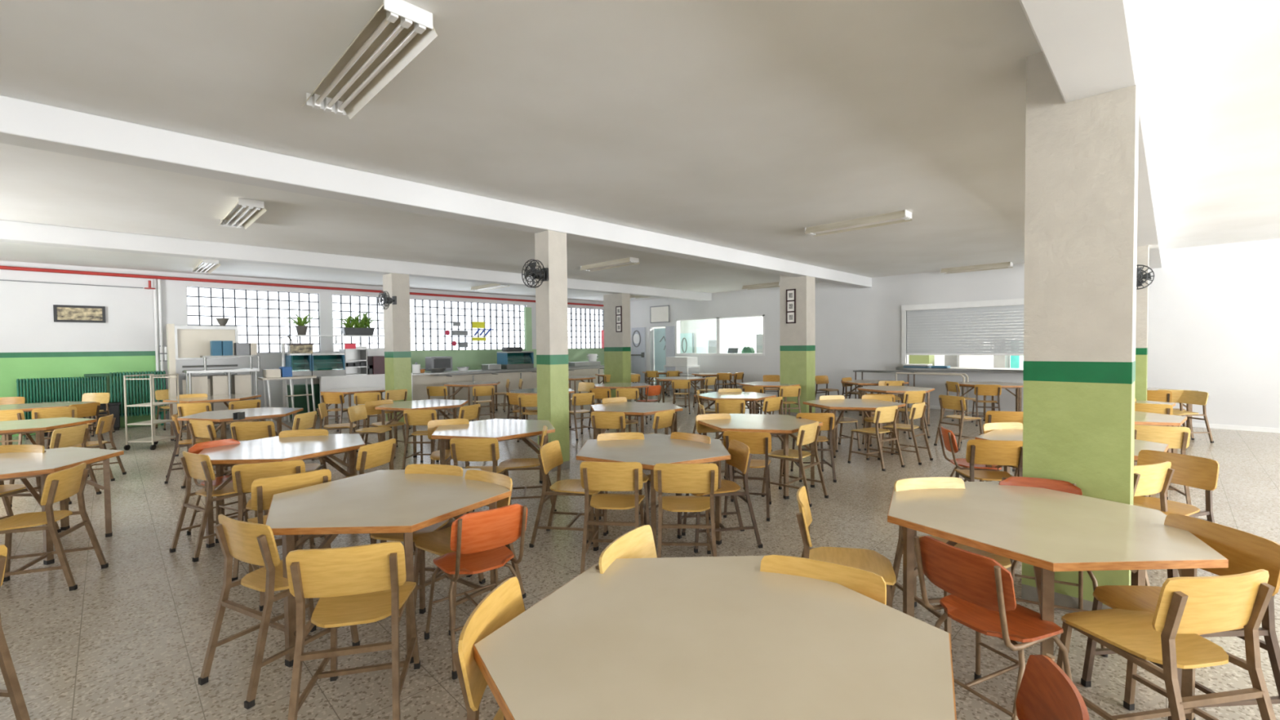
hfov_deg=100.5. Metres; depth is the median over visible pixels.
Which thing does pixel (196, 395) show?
chair
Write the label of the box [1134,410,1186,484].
table
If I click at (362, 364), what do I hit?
storage box
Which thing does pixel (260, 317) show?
window
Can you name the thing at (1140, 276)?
wall fan
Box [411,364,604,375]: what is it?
countertop
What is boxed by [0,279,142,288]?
cable
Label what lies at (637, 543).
chair
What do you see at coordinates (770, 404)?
chair
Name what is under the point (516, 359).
display case
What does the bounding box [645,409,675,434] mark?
chair
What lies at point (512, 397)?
chair
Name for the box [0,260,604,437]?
wall
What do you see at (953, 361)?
cabinet
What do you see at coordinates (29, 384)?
radiator
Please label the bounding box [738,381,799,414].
table
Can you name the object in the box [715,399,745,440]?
chair
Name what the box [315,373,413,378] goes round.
countertop
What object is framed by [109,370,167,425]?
radiator
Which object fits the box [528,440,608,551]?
chair
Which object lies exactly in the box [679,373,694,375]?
shelf
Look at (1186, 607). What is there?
chair
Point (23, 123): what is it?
beam
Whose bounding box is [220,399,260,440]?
chair
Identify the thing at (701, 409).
chair
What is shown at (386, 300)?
grille
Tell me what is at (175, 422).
chair
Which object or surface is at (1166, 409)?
chair
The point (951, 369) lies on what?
countertop
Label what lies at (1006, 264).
ceiling light
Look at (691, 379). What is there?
table
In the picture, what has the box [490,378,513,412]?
chair
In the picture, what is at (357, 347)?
box
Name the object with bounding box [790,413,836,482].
chair
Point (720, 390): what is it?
chair
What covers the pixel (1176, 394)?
chair
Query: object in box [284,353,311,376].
display case
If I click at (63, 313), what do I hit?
artwork
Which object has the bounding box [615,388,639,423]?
chair
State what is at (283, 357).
stand
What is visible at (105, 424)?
chair
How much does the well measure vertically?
0.135 m
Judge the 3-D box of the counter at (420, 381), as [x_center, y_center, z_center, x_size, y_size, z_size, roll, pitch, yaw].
[-4.356,0.759,15.190,1.082,0.980,8.494,1,2,45]
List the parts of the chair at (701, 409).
backrest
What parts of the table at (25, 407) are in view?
leg, leg, leg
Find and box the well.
[568,361,600,366]
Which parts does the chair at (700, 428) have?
backrest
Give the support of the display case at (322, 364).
on the counter at (420, 381)
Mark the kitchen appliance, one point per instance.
(712, 344)
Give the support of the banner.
attached to the wall at (33, 345)
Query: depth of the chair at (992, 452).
4.42 m
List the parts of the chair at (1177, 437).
leg, backrest, leg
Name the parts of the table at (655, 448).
leg, leg, leg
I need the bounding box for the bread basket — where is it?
[586,353,598,361]
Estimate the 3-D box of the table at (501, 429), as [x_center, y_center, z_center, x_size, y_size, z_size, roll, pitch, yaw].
[-1.582,1.099,5.837,1.230,0.731,1.420,1,2,45]
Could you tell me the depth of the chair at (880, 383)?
11.44 m
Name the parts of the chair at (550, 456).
leg, backrest, leg, seat frame, seat, leg, leg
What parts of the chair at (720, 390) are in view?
backrest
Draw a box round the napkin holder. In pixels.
[232,411,244,420]
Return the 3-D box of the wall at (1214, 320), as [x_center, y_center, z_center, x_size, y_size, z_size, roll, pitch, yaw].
[6.996,-0.479,13.217,22.400,3.330,0.200,1,2,45]
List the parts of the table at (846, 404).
leg, leg, leg, under frame, leg, leg, leg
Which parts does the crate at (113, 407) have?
lid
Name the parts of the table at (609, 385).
under frame, leg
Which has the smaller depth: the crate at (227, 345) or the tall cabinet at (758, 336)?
the crate at (227, 345)
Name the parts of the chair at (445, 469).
leg, seat, leg, backrest, seat frame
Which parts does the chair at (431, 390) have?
backrest, leg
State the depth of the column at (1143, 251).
7.79 m
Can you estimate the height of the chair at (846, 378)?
0.796 m
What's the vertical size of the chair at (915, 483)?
0.796 m
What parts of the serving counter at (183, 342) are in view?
post, door panel, door panel, tray rail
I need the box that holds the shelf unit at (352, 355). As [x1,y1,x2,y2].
[338,348,367,375]
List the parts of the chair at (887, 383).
backrest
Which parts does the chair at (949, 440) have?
backrest, leg, seat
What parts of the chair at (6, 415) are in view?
leg, backrest, seat frame, leg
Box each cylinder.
[159,345,164,361]
[164,345,167,361]
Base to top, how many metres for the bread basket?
0.250 m
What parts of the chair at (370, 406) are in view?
leg, backrest, leg, seat, leg, leg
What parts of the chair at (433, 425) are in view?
leg, seat, backrest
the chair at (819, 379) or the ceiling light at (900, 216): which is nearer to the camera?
the ceiling light at (900, 216)
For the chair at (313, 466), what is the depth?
5.33 m
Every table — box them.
[0,401,96,444]
[0,417,97,476]
[0,446,124,564]
[162,394,261,440]
[177,407,303,475]
[199,433,364,547]
[265,468,511,667]
[320,386,385,424]
[374,399,468,457]
[431,418,555,495]
[444,381,500,414]
[472,555,956,719]
[510,387,574,427]
[568,376,595,400]
[576,433,730,551]
[591,401,682,438]
[594,382,649,417]
[595,373,639,383]
[642,370,682,395]
[654,376,705,407]
[692,372,735,393]
[693,391,776,437]
[698,413,822,499]
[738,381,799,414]
[802,398,905,460]
[840,379,908,415]
[853,369,917,408]
[857,386,934,430]
[887,481,1228,719]
[956,381,1023,421]
[975,428,1168,497]
[1134,400,1175,406]
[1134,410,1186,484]
[1146,387,1196,436]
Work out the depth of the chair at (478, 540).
2.73 m
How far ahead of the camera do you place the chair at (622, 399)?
8.31 m
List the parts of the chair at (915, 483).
leg, backrest, leg, seat, leg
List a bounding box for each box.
[262,368,280,377]
[279,366,292,377]
[286,343,313,353]
[346,362,355,366]
[355,346,367,348]
[359,362,364,366]
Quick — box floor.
[0,384,1279,719]
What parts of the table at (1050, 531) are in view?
leg, leg, leg, leg, leg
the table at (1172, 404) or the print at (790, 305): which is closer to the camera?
the table at (1172, 404)
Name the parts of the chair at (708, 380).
leg, backrest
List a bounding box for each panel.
[367,347,384,355]
[665,325,675,391]
[908,355,934,365]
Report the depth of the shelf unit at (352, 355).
12.92 m
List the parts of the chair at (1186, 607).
leg, leg, seat, seat frame, leg, backrest, leg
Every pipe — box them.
[0,265,603,306]
[152,279,160,419]
[157,279,164,409]
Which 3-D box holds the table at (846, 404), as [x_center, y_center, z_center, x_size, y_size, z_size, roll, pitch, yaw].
[3.162,0.998,7.906,1.420,0.731,1.230,-2,2,-44]
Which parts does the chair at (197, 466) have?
leg, backrest, leg, seat, seat frame, leg, leg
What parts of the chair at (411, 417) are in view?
leg, seat frame, seat, backrest, leg, leg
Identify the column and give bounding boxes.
[382,272,412,429]
[534,230,569,471]
[603,293,631,401]
[779,274,815,416]
[1021,51,1138,613]
[1134,244,1149,400]
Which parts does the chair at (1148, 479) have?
leg, seat, backrest, leg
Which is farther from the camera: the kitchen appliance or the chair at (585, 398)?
the kitchen appliance
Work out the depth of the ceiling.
4.12 m
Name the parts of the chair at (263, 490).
leg, seat, leg, backrest, seat frame, leg, leg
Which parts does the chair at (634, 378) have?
backrest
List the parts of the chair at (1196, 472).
seat, backrest, seat frame, leg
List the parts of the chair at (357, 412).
leg, backrest, leg, seat frame, seat, leg, leg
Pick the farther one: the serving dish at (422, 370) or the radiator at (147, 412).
the serving dish at (422, 370)
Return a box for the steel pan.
[481,364,501,369]
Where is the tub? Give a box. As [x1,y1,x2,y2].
[666,356,697,365]
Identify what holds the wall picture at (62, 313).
attached to the wall at (33, 345)
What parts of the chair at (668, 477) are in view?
leg, seat, backrest, seat frame, leg, leg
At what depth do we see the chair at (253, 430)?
5.99 m
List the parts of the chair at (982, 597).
leg, backrest, leg, seat, leg, leg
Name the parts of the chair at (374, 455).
seat, leg, backrest, leg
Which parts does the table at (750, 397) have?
under frame, leg, leg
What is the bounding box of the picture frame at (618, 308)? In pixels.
[615,306,622,332]
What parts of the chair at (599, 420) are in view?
leg, backrest, leg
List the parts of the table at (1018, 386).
leg, under frame, leg, leg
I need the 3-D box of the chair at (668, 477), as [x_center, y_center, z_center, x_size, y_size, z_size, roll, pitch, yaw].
[0.326,1.100,3.829,0.443,0.796,0.552,-1,1,3]
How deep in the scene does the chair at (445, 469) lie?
3.39 m
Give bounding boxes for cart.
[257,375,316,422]
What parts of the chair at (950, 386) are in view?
leg, backrest, leg, leg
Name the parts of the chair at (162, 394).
leg, backrest, seat, leg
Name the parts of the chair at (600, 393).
leg, backrest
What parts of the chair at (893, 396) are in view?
backrest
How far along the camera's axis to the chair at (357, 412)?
7.54 m
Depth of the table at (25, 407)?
8.68 m
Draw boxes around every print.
[788,293,792,297]
[788,303,792,308]
[788,315,792,319]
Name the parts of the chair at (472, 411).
leg, leg, backrest, leg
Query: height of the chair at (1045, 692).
0.786 m
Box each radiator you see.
[16,376,106,436]
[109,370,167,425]
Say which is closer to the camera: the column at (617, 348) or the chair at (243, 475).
the chair at (243, 475)
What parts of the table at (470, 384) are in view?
leg, leg, leg, under frame, leg, leg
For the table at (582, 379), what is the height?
0.731 m
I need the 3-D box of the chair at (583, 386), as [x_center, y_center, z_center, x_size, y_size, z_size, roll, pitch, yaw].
[-1.282,0.907,11.858,0.443,0.796,0.552,0,2,30]
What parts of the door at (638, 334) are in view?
porthole glass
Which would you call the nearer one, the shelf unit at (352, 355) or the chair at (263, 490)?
the chair at (263, 490)
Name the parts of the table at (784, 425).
leg, under frame, leg, leg, leg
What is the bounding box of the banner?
[524,306,532,350]
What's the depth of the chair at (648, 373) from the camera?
17.23 m
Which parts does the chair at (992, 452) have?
seat frame, leg, seat, backrest, leg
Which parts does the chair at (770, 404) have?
leg, backrest, leg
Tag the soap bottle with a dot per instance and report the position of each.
(415, 367)
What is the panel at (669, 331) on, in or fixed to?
attached to the wall at (1214, 320)
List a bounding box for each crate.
[44,401,120,436]
[209,340,222,355]
[222,340,232,355]
[233,342,249,355]
[249,342,257,355]
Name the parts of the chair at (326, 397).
leg, backrest, seat, leg, leg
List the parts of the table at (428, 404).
leg, leg, leg, under frame, leg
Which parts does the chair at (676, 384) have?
leg, seat frame, backrest, seat, leg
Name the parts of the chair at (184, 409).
leg, backrest, seat frame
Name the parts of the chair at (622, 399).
backrest, seat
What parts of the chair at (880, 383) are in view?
backrest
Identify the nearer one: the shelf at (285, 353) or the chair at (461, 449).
the chair at (461, 449)
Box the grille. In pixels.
[377,290,390,309]
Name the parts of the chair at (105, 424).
seat, seat frame, backrest, leg, leg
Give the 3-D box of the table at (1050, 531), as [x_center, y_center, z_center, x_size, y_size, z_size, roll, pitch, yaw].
[1.968,1.144,2.727,1.230,0.731,1.420,0,2,28]
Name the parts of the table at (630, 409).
leg, leg, leg, under frame, leg, leg, leg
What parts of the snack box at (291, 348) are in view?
lid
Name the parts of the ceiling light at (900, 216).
plate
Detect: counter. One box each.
[166,324,238,428]
[312,364,604,419]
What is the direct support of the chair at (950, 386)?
on the floor
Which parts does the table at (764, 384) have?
leg, under frame, leg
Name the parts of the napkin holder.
plate, plate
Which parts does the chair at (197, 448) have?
leg, backrest, seat, leg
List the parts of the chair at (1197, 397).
leg, seat, seat frame, backrest, leg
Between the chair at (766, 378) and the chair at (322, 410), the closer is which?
the chair at (322, 410)
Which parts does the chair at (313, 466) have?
backrest, seat, seat frame, leg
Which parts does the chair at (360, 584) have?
leg, leg, backrest, seat frame, seat, leg, leg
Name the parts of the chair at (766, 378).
backrest, seat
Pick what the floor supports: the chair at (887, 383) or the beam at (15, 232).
the chair at (887, 383)
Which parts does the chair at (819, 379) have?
seat frame, backrest, seat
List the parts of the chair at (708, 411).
leg, backrest, seat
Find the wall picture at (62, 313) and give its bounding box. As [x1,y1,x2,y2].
[53,304,105,322]
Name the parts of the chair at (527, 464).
seat, seat frame, backrest, leg, leg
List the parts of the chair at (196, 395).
backrest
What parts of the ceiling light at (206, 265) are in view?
plate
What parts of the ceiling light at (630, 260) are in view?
plate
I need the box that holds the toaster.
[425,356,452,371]
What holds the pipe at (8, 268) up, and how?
attached to the wall at (33, 345)
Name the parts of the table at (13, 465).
leg, under frame, leg, leg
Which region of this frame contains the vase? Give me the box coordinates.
[215,317,229,326]
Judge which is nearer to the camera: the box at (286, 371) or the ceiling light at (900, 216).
the ceiling light at (900, 216)
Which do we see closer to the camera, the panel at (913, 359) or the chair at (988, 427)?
the chair at (988, 427)
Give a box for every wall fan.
[377,290,396,309]
[521,259,548,288]
[1136,264,1155,289]
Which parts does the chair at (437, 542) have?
leg, seat, leg, leg, backrest, leg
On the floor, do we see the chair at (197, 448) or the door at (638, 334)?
the chair at (197, 448)
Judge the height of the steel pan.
0.155 m
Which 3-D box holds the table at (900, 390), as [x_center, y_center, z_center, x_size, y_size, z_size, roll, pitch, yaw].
[4.992,0.915,10.394,1.230,0.731,1.420,1,2,38]
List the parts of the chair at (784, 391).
leg, seat, backrest, seat frame, leg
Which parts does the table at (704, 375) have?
leg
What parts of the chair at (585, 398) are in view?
leg, seat, seat frame, leg, backrest, leg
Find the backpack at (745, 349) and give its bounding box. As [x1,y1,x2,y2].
[741,345,755,353]
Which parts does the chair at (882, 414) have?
leg, leg, seat, seat frame, leg, backrest, leg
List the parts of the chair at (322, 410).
leg, backrest, leg, seat frame, seat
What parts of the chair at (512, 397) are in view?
leg, seat frame, backrest, leg, seat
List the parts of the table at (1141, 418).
leg, leg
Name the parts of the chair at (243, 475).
leg, seat frame, seat, backrest, leg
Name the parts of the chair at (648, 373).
backrest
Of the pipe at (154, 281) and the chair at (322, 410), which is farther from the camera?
the pipe at (154, 281)
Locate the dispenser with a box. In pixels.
[367,364,373,374]
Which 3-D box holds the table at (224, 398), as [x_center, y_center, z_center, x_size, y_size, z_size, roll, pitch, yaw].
[-7.878,1.057,9.861,1.420,0.731,1.230,-2,2,-39]
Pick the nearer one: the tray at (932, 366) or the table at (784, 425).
the table at (784, 425)
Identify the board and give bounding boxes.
[649,305,669,323]
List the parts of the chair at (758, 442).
leg, leg, seat frame, backrest, seat, leg, leg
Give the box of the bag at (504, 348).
[501,346,522,351]
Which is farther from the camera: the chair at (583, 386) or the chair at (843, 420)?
the chair at (583, 386)
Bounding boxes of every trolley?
[123,373,182,450]
[663,356,700,395]
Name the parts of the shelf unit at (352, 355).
panel, panel, shelf, shelf, panel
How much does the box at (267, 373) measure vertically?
0.168 m
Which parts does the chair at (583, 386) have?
backrest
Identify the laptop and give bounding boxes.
[727,347,738,353]
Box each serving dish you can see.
[420,368,426,373]
[428,367,446,372]
[456,366,469,371]
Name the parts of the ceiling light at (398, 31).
plate, plate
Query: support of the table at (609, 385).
on the floor
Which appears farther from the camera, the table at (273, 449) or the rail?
the rail
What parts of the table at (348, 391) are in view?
leg, leg, leg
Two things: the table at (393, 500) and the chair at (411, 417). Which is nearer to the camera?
the table at (393, 500)
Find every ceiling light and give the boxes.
[191,258,221,273]
[217,197,266,229]
[302,0,437,119]
[470,283,509,291]
[579,257,639,271]
[630,295,650,298]
[742,281,779,289]
[804,209,911,236]
[940,262,1013,274]
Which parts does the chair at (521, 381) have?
backrest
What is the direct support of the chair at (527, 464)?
on the floor
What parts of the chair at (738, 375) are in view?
backrest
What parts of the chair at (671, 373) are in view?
backrest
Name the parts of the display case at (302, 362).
panel, panel, panel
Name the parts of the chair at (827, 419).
leg, leg, seat, seat frame, backrest, leg, leg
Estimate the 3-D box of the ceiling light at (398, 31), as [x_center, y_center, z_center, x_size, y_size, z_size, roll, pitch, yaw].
[-1.661,-1.746,3.172,1.430,0.102,0.300,1,2,45]
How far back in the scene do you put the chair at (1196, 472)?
3.70 m
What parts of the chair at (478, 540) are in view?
leg, leg, seat, backrest, leg, leg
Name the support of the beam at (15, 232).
attached to the ceiling
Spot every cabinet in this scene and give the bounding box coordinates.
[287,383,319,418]
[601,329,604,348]
[696,328,715,353]
[755,333,762,353]
[944,355,959,367]
[1010,355,1023,368]
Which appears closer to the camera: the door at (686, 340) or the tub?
the tub
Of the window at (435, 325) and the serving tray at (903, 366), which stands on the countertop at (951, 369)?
the serving tray at (903, 366)
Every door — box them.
[631,327,645,388]
[653,328,666,387]
[680,333,693,353]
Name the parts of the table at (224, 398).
leg, under frame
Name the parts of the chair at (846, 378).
backrest, seat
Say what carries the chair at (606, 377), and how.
on the floor
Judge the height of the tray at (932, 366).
0.048 m
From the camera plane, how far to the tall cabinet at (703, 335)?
22.14 m
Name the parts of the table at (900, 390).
leg, under frame, leg, leg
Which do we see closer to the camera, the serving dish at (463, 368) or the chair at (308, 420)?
the chair at (308, 420)
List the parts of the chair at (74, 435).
leg, leg, backrest, leg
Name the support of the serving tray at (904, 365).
on the serving tray at (903, 366)
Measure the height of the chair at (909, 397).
0.796 m
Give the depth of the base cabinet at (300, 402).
12.33 m
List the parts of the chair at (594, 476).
leg, leg, backrest, seat frame, seat, leg, leg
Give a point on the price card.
(346, 345)
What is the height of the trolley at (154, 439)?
1.211 m
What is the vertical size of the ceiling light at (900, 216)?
0.102 m
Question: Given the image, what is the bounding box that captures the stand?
[280,335,293,421]
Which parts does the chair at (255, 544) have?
leg, backrest, seat frame, leg, seat, leg, leg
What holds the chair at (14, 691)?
on the floor
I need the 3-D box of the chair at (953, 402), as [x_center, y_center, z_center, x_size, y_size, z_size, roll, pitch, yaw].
[4.929,0.940,8.217,0.552,0.796,0.443,-1,2,-20]
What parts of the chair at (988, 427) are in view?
backrest, leg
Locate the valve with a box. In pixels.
[143,280,155,289]
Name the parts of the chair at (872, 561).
leg, backrest, leg, seat, leg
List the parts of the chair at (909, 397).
seat, leg, backrest, leg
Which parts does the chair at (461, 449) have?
leg, backrest, seat, leg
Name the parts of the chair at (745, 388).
backrest, leg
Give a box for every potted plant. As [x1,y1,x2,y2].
[282,311,316,334]
[337,311,382,335]
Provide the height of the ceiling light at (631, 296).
0.102 m
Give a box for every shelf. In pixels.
[126,401,177,406]
[127,419,172,425]
[127,435,175,442]
[200,355,253,357]
[284,353,311,355]
[292,334,378,344]
[311,353,344,355]
[313,362,342,364]
[497,351,533,352]
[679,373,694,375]
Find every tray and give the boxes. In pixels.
[84,373,112,377]
[902,364,932,365]
[902,364,932,366]
[902,366,931,368]
[931,365,950,368]
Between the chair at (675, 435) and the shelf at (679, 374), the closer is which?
the chair at (675, 435)
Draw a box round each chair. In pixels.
[0,396,28,439]
[0,409,33,444]
[0,444,61,533]
[0,462,108,591]
[0,544,30,719]
[8,424,101,506]
[31,406,77,444]
[46,402,106,448]
[66,413,126,480]
[81,392,115,436]
[155,389,169,430]
[164,414,221,484]
[168,450,268,562]
[174,393,207,441]
[175,402,221,456]
[181,419,232,488]
[186,439,249,543]
[197,514,359,709]
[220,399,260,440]
[230,421,275,467]
[231,459,315,581]
[247,469,331,611]
[278,429,328,471]
[285,541,420,719]
[292,410,323,469]
[311,402,358,460]
[320,392,357,434]
[320,438,396,538]
[342,404,395,462]
[353,391,381,431]
[364,399,407,452]
[370,463,471,613]
[377,389,410,429]
[401,409,437,469]
[413,469,525,635]
[424,503,527,679]
[426,386,451,419]
[427,418,469,467]
[435,404,480,463]
[448,438,511,526]
[452,576,524,719]
[472,385,494,421]
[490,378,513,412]
[498,425,556,511]
[502,378,526,412]
[506,392,537,439]
[516,394,537,442]
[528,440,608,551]
[568,392,595,440]
[570,382,595,420]
[579,461,644,573]
[587,387,611,430]
[591,411,625,439]
[595,524,657,573]
[596,432,649,536]
[602,396,639,432]
[604,374,610,383]
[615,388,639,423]
[631,374,640,401]
[634,385,662,424]
[644,370,662,395]
[644,431,715,538]
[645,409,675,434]
[653,462,718,557]
[664,370,680,395]
[671,379,690,413]
[681,440,762,552]
[693,376,716,408]
[693,390,723,438]
[695,413,744,489]
[697,402,723,435]
[715,373,732,391]
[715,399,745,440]
[718,388,744,413]
[723,431,771,521]
[724,372,743,388]
[742,386,764,413]
[760,554,886,604]
[761,421,828,506]
[762,374,779,401]
[762,396,782,451]
[772,386,800,415]
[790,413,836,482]
[795,486,896,607]
[815,375,839,396]
[817,395,860,452]
[837,377,866,413]
[848,405,904,471]
[862,395,893,450]
[865,393,895,439]
[874,380,904,412]
[878,381,904,420]
[882,401,933,465]
[886,390,930,439]
[889,476,1018,649]
[913,535,1072,719]
[933,395,982,450]
[937,426,1001,481]
[942,381,978,421]
[954,439,1022,481]
[971,384,1001,426]
[978,410,1022,471]
[979,422,1022,481]
[998,476,1107,657]
[1015,653,1089,719]
[1056,568,1275,719]
[1080,513,1279,719]
[1133,424,1191,505]
[1133,449,1219,522]
[1133,461,1181,586]
[1134,403,1173,414]
[1146,390,1172,402]
[1158,389,1194,439]
[1172,390,1213,443]
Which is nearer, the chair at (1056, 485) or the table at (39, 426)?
the chair at (1056, 485)
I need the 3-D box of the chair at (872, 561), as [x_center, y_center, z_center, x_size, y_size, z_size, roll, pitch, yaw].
[1.040,1.119,2.815,0.552,0.796,0.443,0,2,18]
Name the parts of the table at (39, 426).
leg, under frame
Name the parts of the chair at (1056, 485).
leg, backrest, leg, leg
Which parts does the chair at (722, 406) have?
leg, backrest, leg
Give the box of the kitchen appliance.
[707,339,724,353]
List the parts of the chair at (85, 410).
leg, backrest, seat frame, leg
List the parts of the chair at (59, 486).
leg, seat, seat frame, leg, backrest, leg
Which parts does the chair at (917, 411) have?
leg, seat, seat frame, leg, backrest, leg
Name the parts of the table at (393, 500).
leg, leg, under frame, leg, leg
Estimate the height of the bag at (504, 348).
0.130 m
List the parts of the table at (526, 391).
leg, leg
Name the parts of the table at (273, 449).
leg, leg, under frame, leg, leg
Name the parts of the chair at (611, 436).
leg, backrest, seat, leg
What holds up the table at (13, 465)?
on the floor
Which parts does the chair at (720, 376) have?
backrest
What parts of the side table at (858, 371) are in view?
leg, leg, leg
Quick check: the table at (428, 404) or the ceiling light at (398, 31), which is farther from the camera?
the table at (428, 404)
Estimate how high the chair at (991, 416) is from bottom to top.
0.796 m
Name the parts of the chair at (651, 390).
seat, backrest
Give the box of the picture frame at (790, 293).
[786,288,795,323]
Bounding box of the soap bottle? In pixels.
[412,362,420,373]
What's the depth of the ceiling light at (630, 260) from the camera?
10.83 m
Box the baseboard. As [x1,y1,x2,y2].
[678,388,1279,432]
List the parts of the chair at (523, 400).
leg, backrest, seat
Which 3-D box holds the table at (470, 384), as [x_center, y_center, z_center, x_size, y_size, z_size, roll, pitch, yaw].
[-4.126,0.934,13.166,1.420,0.731,1.230,-2,2,-39]
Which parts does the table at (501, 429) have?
leg, leg, under frame, leg, leg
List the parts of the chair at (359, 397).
leg, backrest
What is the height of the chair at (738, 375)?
0.796 m
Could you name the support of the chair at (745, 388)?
on the floor
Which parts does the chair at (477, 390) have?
leg, seat, backrest, leg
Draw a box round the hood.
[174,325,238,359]
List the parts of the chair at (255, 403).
backrest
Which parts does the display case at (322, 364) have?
panel, panel, panel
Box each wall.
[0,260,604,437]
[630,238,1279,428]
[653,320,680,383]
[680,307,1023,368]
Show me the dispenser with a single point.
(370, 367)
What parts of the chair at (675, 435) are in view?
leg, leg, backrest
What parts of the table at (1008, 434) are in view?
leg, leg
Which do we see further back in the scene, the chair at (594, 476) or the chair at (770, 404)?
the chair at (770, 404)
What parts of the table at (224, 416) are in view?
leg, leg, under frame, leg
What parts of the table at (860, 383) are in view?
leg, leg, under frame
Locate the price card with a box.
[344,343,355,348]
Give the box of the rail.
[895,372,968,415]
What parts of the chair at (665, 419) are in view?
leg, backrest, leg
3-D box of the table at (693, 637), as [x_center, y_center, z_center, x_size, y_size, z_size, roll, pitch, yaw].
[0.224,1.192,1.586,1.230,0.731,1.420,0,2,28]
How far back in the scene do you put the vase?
11.47 m
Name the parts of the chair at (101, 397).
leg, backrest, seat frame, leg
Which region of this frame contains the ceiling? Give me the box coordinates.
[0,0,1279,302]
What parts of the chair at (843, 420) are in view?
leg, backrest, leg, leg, seat, leg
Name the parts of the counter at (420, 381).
panel, panel, panel, tray rail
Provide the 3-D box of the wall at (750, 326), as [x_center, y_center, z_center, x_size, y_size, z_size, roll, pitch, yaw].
[9.823,-0.581,16.044,22.400,3.330,0.200,1,2,45]
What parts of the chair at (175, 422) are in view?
leg, backrest, seat frame, seat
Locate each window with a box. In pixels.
[186,286,319,352]
[332,294,384,351]
[409,298,525,351]
[567,307,604,348]
[675,315,764,355]
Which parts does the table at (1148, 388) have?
leg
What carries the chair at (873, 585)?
on the floor
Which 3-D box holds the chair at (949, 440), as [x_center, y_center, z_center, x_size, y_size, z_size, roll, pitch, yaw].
[3.139,1.045,5.050,0.486,0.786,0.440,0,2,15]
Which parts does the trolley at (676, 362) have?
frame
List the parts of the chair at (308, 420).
leg, backrest, leg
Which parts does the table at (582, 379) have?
leg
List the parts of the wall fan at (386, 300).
motor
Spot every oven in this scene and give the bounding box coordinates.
[367,355,384,374]
[993,338,1009,368]
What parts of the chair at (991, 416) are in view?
leg, backrest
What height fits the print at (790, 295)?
0.106 m
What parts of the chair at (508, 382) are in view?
seat, backrest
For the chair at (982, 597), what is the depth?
2.14 m
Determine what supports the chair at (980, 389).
on the floor
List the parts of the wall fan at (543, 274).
motor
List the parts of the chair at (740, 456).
leg, leg, seat, seat frame, leg, backrest, leg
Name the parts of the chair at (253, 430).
leg, backrest, leg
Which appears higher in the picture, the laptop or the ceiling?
the ceiling
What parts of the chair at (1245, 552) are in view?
leg, seat, leg, leg, backrest, seat frame, leg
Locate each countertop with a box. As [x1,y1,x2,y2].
[183,368,259,373]
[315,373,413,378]
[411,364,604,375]
[895,366,1023,373]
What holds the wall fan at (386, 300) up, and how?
attached to the column at (397, 322)
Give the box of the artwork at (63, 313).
[56,306,102,320]
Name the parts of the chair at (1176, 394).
backrest, seat, leg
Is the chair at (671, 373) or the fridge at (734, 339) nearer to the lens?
the chair at (671, 373)
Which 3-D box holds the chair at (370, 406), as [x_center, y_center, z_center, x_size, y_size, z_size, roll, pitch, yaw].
[-3.924,1.029,8.188,0.552,0.796,0.443,1,2,38]
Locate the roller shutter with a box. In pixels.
[901,297,1024,365]
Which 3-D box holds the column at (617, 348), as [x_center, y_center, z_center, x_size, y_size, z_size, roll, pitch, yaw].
[-0.650,-0.334,15.203,0.782,3.090,0.312,1,2,45]
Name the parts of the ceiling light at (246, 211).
plate, plate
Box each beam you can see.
[0,95,871,288]
[0,219,711,301]
[1018,0,1162,268]
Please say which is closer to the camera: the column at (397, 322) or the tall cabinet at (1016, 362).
the column at (397, 322)
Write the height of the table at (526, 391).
0.731 m
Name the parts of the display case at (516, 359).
panel, panel, panel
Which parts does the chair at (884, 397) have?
leg, leg, backrest, seat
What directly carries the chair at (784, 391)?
on the floor
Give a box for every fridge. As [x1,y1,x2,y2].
[722,330,742,353]
[959,342,990,368]
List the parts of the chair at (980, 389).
leg, leg, seat, seat frame, backrest, leg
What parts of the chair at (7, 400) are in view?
backrest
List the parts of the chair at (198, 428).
leg, backrest, leg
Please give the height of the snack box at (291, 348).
0.230 m
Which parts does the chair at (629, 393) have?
backrest, leg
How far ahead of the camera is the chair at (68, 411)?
7.68 m
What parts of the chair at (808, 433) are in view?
leg, leg, seat, seat frame, leg, backrest, leg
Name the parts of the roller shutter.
guide rail, rail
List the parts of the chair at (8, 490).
leg, seat, seat frame, backrest, leg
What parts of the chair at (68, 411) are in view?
leg, backrest, leg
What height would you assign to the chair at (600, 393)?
0.796 m
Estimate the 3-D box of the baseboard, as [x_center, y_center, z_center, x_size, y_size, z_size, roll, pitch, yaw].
[8.106,1.167,12.014,19.092,0.080,0.015,1,2,45]
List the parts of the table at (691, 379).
leg, leg, leg, leg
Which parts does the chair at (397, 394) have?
leg, backrest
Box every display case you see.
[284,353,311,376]
[311,353,345,377]
[497,351,533,368]
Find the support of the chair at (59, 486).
on the floor
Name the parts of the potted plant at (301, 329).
pot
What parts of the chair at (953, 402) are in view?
leg, backrest, seat frame, leg, seat, leg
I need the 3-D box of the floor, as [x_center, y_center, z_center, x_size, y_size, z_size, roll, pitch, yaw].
[1.747,1.425,7.995,23.000,0.100,23.300,1,2,45]

